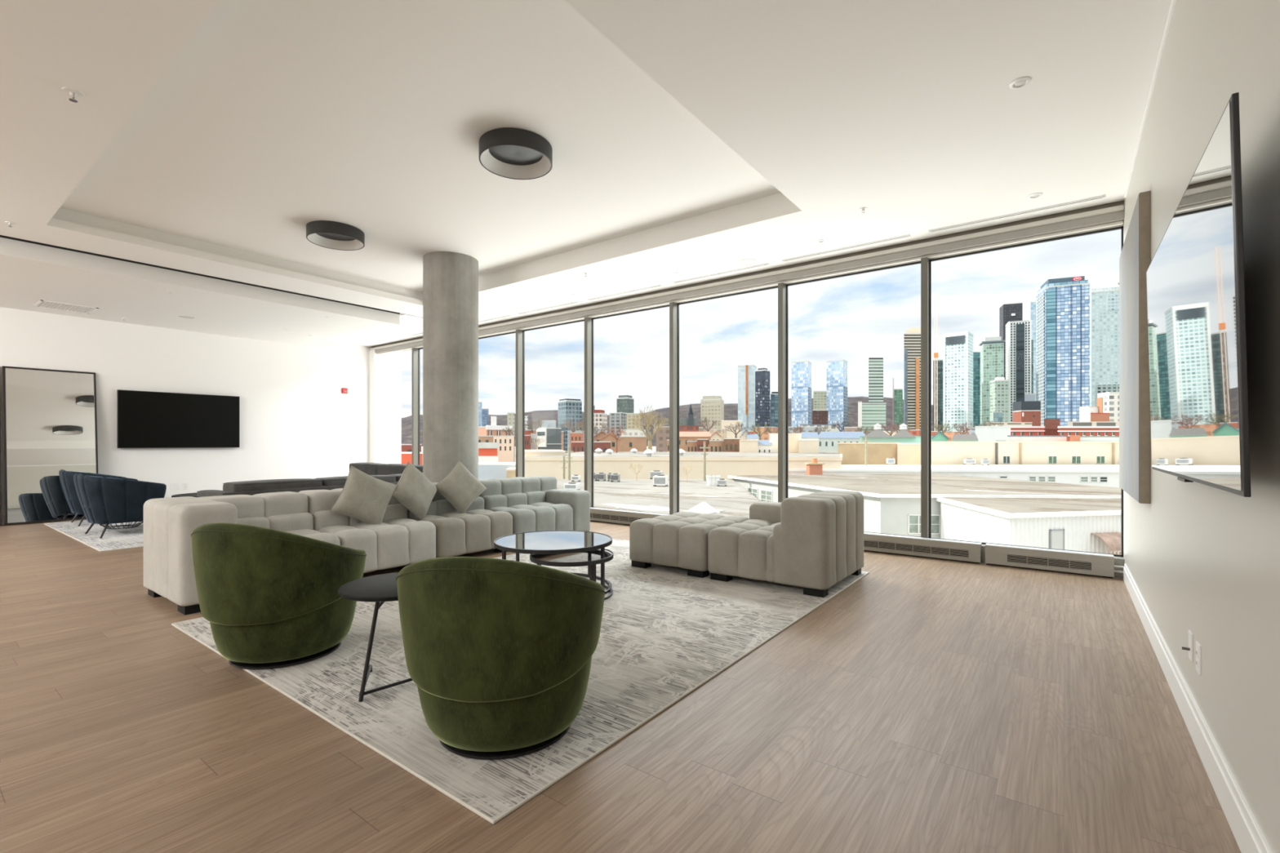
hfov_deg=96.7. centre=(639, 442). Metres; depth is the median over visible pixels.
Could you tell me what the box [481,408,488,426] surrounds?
high rise
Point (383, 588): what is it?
side table
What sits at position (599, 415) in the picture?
high rise
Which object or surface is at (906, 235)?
ceiling vent
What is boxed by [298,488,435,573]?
sofa section
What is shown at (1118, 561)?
trim
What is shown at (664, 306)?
window
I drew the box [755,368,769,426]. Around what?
high rise
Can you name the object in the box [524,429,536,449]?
building
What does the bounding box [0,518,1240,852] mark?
floor
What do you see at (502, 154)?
diffuser
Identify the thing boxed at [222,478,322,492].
cushion
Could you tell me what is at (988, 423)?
bare tree
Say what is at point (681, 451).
vent hood
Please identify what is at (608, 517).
grille
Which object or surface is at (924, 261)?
trim
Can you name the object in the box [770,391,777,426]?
high rise
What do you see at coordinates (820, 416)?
high rise
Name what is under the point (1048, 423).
house
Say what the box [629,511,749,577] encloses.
ottoman section
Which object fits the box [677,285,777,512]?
window
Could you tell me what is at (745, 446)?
warehouse
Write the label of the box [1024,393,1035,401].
high rise
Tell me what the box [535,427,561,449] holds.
building
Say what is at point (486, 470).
warehouse
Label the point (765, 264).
ceiling vent
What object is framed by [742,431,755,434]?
building
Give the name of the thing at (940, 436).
house
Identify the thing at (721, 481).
rooftop unit
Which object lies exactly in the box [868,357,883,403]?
high rise
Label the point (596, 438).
house
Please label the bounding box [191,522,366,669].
swivel chair
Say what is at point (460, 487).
throw cushion
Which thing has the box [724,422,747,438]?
bare tree
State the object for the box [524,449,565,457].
warehouse
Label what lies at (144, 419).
television
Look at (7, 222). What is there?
sprinkler head
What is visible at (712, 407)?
high rise
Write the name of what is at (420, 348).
window
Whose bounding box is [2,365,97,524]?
wall mirror
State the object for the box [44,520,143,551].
area rug
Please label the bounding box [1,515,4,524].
baseboard
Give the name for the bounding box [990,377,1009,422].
high rise
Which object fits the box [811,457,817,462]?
chimney pot
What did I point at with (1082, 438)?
warehouse
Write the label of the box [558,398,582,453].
high rise
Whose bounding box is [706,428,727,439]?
building
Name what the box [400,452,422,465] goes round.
house
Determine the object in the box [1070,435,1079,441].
house
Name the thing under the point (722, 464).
warehouse
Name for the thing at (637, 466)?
bare tree
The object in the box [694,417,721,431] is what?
bare tree
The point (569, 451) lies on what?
utility pole
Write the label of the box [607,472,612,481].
rooftop unit
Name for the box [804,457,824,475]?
brick chimney
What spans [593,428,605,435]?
building
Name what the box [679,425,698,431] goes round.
house
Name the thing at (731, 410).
hill
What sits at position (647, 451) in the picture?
vent hood
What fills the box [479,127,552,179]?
ceiling lamp
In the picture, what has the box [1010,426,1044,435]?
block
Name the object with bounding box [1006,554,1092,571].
grille
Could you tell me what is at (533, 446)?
house
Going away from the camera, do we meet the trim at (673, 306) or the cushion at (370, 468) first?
the trim at (673, 306)
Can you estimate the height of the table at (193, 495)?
0.423 m
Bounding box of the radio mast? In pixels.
[892,377,893,431]
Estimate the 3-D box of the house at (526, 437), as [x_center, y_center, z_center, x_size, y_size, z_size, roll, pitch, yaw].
[-33.237,4.037,165.838,10.826,12.325,9.442,0,0,37]
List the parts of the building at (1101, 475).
pane, pane, pane, pane, pane, pane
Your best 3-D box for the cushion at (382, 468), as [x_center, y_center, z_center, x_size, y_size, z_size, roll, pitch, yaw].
[-4.324,0.580,10.195,1.020,0.400,0.280,0,0,37]
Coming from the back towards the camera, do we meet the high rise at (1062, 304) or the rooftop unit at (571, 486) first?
the high rise at (1062, 304)
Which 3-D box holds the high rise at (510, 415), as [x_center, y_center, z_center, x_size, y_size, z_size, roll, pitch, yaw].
[-97.989,-6.310,432.050,7.786,33.019,6.116,0,0,37]
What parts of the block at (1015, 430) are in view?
white cornice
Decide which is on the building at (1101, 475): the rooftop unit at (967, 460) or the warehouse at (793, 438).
the rooftop unit at (967, 460)
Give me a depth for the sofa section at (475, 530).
5.93 m
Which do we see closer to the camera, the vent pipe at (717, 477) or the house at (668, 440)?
the vent pipe at (717, 477)
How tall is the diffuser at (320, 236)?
0.045 m
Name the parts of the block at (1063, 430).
white cornice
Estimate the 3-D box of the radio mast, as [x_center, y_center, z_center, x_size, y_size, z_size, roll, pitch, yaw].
[667.971,-80.154,1500.001,4.400,180.708,4.400,0,0,37]
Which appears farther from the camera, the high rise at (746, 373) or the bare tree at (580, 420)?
the high rise at (746, 373)
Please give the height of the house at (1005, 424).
18.377 m
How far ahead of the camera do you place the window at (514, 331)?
10.33 m
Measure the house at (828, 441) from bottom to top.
13.487 m
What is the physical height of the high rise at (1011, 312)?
210.315 m
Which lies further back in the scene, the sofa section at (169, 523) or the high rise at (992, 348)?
the high rise at (992, 348)
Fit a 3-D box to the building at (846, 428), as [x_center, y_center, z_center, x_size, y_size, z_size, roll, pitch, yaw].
[99.769,1.510,266.330,6.529,17.380,6.529,0,0,37]
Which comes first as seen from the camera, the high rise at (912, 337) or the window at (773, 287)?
the window at (773, 287)
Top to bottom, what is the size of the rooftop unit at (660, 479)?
1.272 m
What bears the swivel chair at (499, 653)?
on the area rug at (665, 632)
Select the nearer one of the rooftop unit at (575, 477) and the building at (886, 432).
the rooftop unit at (575, 477)
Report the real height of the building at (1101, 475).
6.330 m
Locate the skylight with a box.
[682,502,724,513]
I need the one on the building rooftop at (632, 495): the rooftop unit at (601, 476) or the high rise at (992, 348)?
the rooftop unit at (601, 476)
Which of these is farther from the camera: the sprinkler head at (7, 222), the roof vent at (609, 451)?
the roof vent at (609, 451)
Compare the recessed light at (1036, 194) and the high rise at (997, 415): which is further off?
the high rise at (997, 415)
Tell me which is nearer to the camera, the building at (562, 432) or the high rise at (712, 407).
the building at (562, 432)
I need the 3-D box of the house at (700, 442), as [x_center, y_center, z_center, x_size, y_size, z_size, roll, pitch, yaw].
[15.327,4.663,138.917,8.108,11.073,11.965,0,0,37]
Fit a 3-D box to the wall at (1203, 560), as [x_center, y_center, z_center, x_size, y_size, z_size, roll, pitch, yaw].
[1.028,-0.750,0.450,0.250,3.900,11.950,0,0,37]
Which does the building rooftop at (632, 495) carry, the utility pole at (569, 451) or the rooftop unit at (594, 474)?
the rooftop unit at (594, 474)
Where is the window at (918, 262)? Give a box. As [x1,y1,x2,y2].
[786,261,920,537]
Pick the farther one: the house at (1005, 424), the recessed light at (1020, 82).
the house at (1005, 424)
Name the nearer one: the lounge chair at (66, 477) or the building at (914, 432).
the lounge chair at (66, 477)
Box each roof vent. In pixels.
[595,448,602,453]
[605,448,613,454]
[630,448,637,453]
[643,448,653,456]
[679,448,685,455]
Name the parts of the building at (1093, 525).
pane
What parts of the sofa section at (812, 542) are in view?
leg, seat, armrest, leg, backrest, leg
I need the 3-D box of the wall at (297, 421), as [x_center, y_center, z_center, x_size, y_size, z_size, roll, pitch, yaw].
[-9.429,-0.700,8.500,0.320,4.600,12.360,0,0,37]
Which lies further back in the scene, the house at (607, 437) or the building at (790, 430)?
the building at (790, 430)
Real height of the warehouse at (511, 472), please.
6.316 m
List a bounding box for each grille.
[177,315,195,318]
[590,513,642,522]
[863,540,968,558]
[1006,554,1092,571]
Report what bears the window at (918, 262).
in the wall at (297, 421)
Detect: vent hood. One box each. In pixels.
[643,448,653,453]
[679,448,685,453]
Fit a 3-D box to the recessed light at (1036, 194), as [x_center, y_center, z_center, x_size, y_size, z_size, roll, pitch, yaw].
[3.437,-2.146,4.946,0.110,0.009,0.110,0,0,37]
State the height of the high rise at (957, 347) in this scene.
127.716 m
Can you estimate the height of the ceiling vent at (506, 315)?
0.004 m
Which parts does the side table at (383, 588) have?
leg, foot rail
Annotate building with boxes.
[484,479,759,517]
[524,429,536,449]
[560,431,563,450]
[567,431,584,453]
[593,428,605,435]
[621,429,645,435]
[656,426,669,451]
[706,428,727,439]
[727,473,1120,538]
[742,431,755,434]
[755,426,777,439]
[788,426,799,433]
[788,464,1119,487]
[798,426,820,435]
[844,426,861,431]
[883,431,898,435]
[907,429,920,435]
[931,431,944,435]
[936,497,1120,555]
[944,431,968,441]
[962,427,975,434]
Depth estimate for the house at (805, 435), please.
141.72 m
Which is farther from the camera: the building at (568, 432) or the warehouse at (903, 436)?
the building at (568, 432)
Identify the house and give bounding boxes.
[400,444,422,452]
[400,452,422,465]
[478,435,493,442]
[524,435,529,449]
[530,433,537,449]
[569,432,583,450]
[571,441,584,452]
[593,430,606,441]
[593,441,610,452]
[599,432,620,451]
[619,435,646,451]
[666,439,669,451]
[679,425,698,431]
[679,431,711,451]
[686,440,697,451]
[697,439,707,451]
[709,440,724,451]
[710,431,721,439]
[721,420,741,438]
[724,438,740,452]
[739,429,749,439]
[746,434,759,439]
[758,440,772,452]
[800,424,838,431]
[800,431,818,439]
[817,431,865,451]
[931,430,948,441]
[951,434,977,441]
[986,422,1032,426]
[1044,418,1060,428]
[1044,428,1058,435]
[1067,421,1119,426]
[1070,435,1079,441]
[1090,413,1109,421]
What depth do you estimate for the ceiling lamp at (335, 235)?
6.34 m
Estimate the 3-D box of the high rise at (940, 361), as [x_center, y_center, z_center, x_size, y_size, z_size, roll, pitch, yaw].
[371.859,-45.949,705.290,14.021,112.299,21.859,0,0,37]
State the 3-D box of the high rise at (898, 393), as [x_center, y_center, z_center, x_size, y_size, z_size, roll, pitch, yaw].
[319.778,-27.902,703.721,10.097,76.205,14.838,0,0,37]
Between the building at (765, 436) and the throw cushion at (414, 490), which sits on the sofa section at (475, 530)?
the throw cushion at (414, 490)
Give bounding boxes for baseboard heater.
[863,532,982,564]
[985,543,1114,578]
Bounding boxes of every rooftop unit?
[564,482,579,489]
[571,475,580,481]
[593,473,596,480]
[596,472,605,480]
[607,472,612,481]
[610,473,620,482]
[649,470,663,479]
[653,474,667,486]
[717,478,726,486]
[886,457,894,464]
[963,458,975,464]
[981,458,989,465]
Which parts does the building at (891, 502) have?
pane, pane, pane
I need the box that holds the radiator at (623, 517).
[590,507,671,524]
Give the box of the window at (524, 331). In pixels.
[523,320,584,476]
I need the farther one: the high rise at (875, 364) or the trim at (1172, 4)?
the high rise at (875, 364)
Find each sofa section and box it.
[143,491,340,615]
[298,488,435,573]
[407,482,512,557]
[477,475,590,533]
[707,489,863,597]
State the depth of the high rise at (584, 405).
520.02 m
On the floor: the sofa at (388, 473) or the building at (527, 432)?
the sofa at (388, 473)
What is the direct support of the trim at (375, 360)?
attached to the wall at (297, 421)
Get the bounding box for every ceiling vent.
[478,315,511,322]
[516,301,579,314]
[586,284,662,300]
[671,262,769,283]
[781,234,911,262]
[928,194,1106,232]
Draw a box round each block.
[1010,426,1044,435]
[1057,426,1119,441]
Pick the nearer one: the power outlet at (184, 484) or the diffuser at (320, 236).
the diffuser at (320, 236)
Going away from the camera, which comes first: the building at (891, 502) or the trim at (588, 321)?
the trim at (588, 321)
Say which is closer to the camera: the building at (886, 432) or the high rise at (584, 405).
the building at (886, 432)
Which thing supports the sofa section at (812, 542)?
on the area rug at (665, 632)
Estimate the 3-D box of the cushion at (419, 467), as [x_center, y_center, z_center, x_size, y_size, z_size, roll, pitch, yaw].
[-3.498,0.580,9.580,1.020,0.400,0.280,0,0,37]
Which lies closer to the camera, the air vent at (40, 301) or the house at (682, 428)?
the air vent at (40, 301)
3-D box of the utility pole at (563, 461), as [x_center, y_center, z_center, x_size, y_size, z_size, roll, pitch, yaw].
[-10.420,6.014,78.000,1.400,8.372,0.400,0,0,37]
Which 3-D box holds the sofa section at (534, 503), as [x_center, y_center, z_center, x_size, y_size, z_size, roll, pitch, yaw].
[-1.387,0.828,7.108,0.980,0.745,1.280,0,0,37]
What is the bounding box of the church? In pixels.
[679,404,700,426]
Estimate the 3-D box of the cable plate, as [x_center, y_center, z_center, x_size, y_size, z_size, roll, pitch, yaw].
[2.305,0.855,2.398,0.030,0.116,0.072,0,0,37]
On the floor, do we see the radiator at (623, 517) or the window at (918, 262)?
the radiator at (623, 517)
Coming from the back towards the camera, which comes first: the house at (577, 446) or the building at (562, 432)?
the building at (562, 432)
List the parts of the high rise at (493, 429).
white cornice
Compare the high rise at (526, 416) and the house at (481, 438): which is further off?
the high rise at (526, 416)
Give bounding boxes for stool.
[99,520,143,528]
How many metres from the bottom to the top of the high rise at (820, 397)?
73.744 m
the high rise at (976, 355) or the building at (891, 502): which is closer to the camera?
the building at (891, 502)
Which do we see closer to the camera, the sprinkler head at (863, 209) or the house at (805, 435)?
the sprinkler head at (863, 209)
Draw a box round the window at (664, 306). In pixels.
[591,305,669,514]
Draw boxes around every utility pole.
[560,455,568,479]
[564,444,573,479]
[699,440,709,480]
[861,436,870,465]
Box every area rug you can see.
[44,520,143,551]
[171,538,869,824]
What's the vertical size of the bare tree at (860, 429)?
17.008 m
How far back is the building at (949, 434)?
291.28 m
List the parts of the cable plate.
plate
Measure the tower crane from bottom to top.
121.505 m
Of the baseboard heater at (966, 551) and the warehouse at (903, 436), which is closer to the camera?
the baseboard heater at (966, 551)
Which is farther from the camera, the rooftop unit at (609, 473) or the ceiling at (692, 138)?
the rooftop unit at (609, 473)
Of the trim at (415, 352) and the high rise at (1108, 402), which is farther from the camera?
the high rise at (1108, 402)
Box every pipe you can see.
[706,475,711,485]
[711,475,715,485]
[715,475,720,485]
[1114,565,1124,573]
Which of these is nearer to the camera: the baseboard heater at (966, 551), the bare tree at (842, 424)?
the baseboard heater at (966, 551)
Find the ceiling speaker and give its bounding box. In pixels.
[177,315,195,318]
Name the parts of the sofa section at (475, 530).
backrest, seat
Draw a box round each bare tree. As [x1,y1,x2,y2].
[501,426,525,438]
[524,418,545,433]
[530,437,545,449]
[560,419,583,432]
[575,422,596,433]
[593,421,608,434]
[606,424,627,453]
[628,462,644,480]
[629,405,667,450]
[680,463,693,480]
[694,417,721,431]
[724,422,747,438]
[748,423,771,439]
[768,426,789,433]
[788,425,804,433]
[808,426,828,434]
[831,420,851,431]
[856,426,874,435]
[880,422,901,435]
[888,422,911,433]
[931,422,955,433]
[951,422,977,434]
[977,421,1003,426]
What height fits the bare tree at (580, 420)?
20.261 m
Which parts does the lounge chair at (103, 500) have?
leg, leg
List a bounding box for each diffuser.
[316,232,355,240]
[488,145,542,164]
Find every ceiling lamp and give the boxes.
[306,220,364,250]
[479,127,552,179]
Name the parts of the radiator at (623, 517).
cabinet lid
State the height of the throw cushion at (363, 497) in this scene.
0.620 m
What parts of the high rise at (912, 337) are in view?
crown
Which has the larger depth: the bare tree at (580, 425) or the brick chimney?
the bare tree at (580, 425)
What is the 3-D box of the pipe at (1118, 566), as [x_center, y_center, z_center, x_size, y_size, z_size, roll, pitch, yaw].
[4.249,1.126,5.047,0.070,0.070,0.050,0,0,37]
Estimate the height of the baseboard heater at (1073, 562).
0.196 m
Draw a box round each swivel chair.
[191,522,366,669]
[395,556,605,759]
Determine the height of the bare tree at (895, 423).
18.437 m
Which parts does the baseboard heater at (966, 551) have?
cabinet lid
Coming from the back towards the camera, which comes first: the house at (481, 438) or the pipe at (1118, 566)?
the house at (481, 438)
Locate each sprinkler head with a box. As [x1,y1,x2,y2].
[4,221,15,226]
[62,86,84,102]
[858,207,866,213]
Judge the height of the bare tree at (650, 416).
18.261 m
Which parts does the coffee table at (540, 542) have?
leg, leg, glass, leg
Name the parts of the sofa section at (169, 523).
leg, leg, backrest, seat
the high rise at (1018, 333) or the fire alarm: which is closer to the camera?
the fire alarm
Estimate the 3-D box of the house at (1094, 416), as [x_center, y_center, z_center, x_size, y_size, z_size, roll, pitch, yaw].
[197.712,-1.170,244.766,6.569,22.740,16.960,0,0,37]
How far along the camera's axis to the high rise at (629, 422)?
480.00 m
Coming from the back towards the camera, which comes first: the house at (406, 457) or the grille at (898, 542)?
the house at (406, 457)
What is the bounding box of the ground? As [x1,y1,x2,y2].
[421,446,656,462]
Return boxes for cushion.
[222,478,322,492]
[315,475,395,485]
[329,465,398,524]
[349,462,382,475]
[377,463,416,475]
[389,472,422,481]
[392,462,436,519]
[413,465,422,472]
[435,460,487,513]
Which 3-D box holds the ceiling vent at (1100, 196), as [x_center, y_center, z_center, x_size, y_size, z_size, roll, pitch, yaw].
[3.500,-2.148,5.373,1.390,0.004,0.070,0,0,37]
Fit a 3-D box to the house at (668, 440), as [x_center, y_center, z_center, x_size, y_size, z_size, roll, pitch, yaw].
[8.230,4.729,145.940,8.767,10.942,11.692,0,0,37]
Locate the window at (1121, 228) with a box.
[928,226,1123,556]
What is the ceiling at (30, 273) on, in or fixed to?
attached to the wall at (297, 421)
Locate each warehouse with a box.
[478,462,515,479]
[506,467,515,478]
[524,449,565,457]
[524,451,842,479]
[739,440,758,453]
[768,433,777,452]
[788,433,801,453]
[798,439,818,453]
[837,442,898,464]
[859,423,933,443]
[897,443,920,464]
[931,441,1119,464]
[974,426,1010,441]
[1007,435,1066,441]
[1080,435,1119,441]
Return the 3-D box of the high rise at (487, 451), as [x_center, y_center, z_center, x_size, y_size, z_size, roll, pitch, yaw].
[-41.094,5.093,131.206,24.143,10.214,17.368,0,0,37]
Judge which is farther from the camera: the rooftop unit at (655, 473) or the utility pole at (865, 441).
the utility pole at (865, 441)
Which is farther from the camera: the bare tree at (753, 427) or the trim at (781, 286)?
the bare tree at (753, 427)
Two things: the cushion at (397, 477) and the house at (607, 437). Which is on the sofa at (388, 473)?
the cushion at (397, 477)
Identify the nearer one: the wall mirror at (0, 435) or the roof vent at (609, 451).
the wall mirror at (0, 435)
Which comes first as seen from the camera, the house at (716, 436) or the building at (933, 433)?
the house at (716, 436)
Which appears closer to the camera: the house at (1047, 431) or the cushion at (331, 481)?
the cushion at (331, 481)
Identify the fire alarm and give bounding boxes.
[342,387,347,393]
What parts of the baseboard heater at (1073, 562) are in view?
cabinet lid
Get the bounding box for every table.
[171,493,196,497]
[337,572,413,702]
[493,530,612,593]
[529,548,613,599]
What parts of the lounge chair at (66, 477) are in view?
leg, leg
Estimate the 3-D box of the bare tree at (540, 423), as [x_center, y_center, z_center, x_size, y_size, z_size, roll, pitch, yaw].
[-38.273,0.674,203.901,9.013,19.052,9.234,0,0,37]
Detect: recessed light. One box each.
[1008,76,1031,88]
[1027,192,1043,198]
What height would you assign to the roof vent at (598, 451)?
1.035 m
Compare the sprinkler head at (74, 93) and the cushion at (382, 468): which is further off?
the cushion at (382, 468)
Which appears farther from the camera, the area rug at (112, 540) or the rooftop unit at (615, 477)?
the rooftop unit at (615, 477)
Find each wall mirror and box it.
[0,435,1,525]
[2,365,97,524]
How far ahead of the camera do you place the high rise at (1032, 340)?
799.93 m
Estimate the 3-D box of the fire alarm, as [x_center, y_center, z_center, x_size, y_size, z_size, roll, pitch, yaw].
[-6.385,-1.120,12.305,0.051,0.120,0.110,0,0,37]
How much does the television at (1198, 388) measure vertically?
0.966 m
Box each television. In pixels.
[116,389,239,448]
[1146,92,1251,497]
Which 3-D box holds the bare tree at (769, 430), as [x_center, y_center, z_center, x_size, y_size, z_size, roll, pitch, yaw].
[56.691,1.636,234.884,11.227,17.127,9.630,0,0,37]
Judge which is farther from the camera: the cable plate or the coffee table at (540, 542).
the coffee table at (540, 542)
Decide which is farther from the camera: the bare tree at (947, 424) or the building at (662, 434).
the building at (662, 434)
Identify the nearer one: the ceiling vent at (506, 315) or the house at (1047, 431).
the ceiling vent at (506, 315)
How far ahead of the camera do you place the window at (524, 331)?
9.90 m
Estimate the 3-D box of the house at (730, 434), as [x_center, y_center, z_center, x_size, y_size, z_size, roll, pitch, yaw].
[49.842,-0.739,309.681,17.602,21.879,24.193,0,0,37]
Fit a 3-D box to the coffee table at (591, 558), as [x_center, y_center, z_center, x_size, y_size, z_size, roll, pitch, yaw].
[-0.533,1.031,4.460,0.650,0.315,0.650,0,0,37]
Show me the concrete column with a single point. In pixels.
(450, 279)
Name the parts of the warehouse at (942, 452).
pane, pane, pane, pane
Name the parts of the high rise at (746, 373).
hoist rail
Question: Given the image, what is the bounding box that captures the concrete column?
[422,251,478,482]
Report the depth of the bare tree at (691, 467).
72.97 m
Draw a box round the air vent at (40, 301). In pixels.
[33,299,98,313]
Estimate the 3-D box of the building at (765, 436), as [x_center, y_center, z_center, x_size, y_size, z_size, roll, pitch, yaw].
[65.965,1.060,296.328,10.143,18.281,10.144,0,0,37]
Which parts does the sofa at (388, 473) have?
arm, backrest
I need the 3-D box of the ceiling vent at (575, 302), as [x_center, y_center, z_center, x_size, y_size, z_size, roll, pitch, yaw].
[-1.495,-2.148,9.097,1.370,0.004,0.070,0,0,37]
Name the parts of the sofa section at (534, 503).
backrest, seat, armrest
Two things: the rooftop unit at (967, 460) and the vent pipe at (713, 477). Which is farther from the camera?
the rooftop unit at (967, 460)
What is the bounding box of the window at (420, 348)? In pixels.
[418,347,422,465]
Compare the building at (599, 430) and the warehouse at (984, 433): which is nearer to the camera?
the warehouse at (984, 433)
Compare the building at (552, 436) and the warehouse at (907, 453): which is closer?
the warehouse at (907, 453)
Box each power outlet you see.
[182,482,187,488]
[1195,640,1200,675]
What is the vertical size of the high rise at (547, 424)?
26.852 m
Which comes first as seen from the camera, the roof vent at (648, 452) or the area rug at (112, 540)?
the area rug at (112, 540)
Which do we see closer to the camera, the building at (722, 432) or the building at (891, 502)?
the building at (891, 502)
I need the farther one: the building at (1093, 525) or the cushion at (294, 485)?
the building at (1093, 525)
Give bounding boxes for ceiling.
[0,0,1171,346]
[0,237,399,346]
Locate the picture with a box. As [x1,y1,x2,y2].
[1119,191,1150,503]
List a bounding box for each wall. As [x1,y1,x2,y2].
[0,306,400,515]
[1123,0,1279,852]
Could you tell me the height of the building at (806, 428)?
17.987 m
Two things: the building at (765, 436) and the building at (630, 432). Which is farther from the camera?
the building at (630, 432)
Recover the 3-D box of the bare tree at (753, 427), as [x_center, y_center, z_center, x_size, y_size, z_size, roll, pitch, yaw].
[47.789,1.070,227.989,9.611,18.260,9.797,0,0,37]
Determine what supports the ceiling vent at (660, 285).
in the ceiling at (692, 138)
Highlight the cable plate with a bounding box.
[1182,630,1193,662]
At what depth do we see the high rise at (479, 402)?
699.93 m
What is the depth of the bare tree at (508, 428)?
199.92 m
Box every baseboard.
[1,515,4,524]
[1123,563,1272,852]
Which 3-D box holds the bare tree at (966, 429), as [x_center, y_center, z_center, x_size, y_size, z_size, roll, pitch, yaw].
[121.204,1.158,212.723,9.956,18.085,8.986,0,0,37]
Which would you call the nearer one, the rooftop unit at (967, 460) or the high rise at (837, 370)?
the rooftop unit at (967, 460)
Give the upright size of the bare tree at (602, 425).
18.070 m
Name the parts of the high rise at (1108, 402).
brick panel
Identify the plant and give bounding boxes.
[980,342,1003,346]
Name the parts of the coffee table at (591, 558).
glass, leg, leg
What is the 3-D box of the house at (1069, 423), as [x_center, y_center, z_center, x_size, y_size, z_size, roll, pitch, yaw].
[180.812,1.143,220.632,24.195,18.114,32.285,0,0,37]
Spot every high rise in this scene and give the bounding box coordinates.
[478,401,482,426]
[478,416,512,435]
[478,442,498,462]
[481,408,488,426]
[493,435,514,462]
[506,412,515,435]
[524,415,528,429]
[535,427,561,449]
[541,420,555,427]
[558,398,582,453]
[583,404,595,431]
[593,409,607,434]
[608,412,626,438]
[616,395,634,413]
[626,413,641,429]
[700,395,724,431]
[737,364,756,435]
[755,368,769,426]
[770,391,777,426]
[791,360,811,426]
[812,409,827,424]
[813,391,826,409]
[826,359,847,431]
[857,401,862,426]
[862,403,886,431]
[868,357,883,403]
[893,388,902,431]
[903,327,920,429]
[933,359,942,431]
[942,330,973,431]
[973,351,980,427]
[978,336,1004,426]
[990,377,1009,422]
[993,411,1002,422]
[999,302,1022,379]
[1005,320,1031,422]
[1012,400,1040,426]
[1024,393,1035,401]
[1030,302,1035,400]
[1031,338,1033,393]
[1035,275,1090,426]
[1079,406,1098,421]
[1089,282,1119,406]
[1097,391,1119,421]
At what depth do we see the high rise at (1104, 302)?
616.63 m
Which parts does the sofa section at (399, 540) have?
backrest, seat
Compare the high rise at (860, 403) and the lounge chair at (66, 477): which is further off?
the high rise at (860, 403)
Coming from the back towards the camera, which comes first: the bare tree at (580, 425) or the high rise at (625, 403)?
the high rise at (625, 403)
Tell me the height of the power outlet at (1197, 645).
0.116 m
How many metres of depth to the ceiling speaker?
8.98 m
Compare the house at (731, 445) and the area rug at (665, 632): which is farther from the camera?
the house at (731, 445)
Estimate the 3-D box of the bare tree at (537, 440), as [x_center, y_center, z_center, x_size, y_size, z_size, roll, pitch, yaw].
[-21.666,4.494,120.213,3.780,11.411,3.098,0,0,37]
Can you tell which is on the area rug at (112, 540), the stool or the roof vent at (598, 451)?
the stool
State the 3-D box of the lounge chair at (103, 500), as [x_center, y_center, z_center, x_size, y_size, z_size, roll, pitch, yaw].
[-6.801,0.791,7.436,0.911,0.805,0.825,0,0,34]
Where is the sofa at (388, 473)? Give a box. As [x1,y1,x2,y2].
[196,462,422,497]
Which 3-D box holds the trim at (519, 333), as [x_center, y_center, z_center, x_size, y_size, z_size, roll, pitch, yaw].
[-2.088,-0.460,9.892,0.062,2.990,0.143,0,0,37]
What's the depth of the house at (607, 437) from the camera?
150.01 m
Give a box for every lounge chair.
[58,469,137,526]
[73,473,166,538]
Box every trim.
[0,235,399,314]
[368,349,382,463]
[374,210,1124,355]
[411,347,418,465]
[515,328,523,477]
[584,316,591,507]
[669,302,677,515]
[777,282,786,502]
[920,257,928,537]
[982,544,1124,577]
[1124,0,1176,197]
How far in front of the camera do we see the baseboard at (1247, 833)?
2.08 m
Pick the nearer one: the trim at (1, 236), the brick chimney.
the trim at (1, 236)
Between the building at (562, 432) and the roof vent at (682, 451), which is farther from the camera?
the building at (562, 432)
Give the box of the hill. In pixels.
[400,396,933,446]
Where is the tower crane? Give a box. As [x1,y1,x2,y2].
[933,292,937,431]

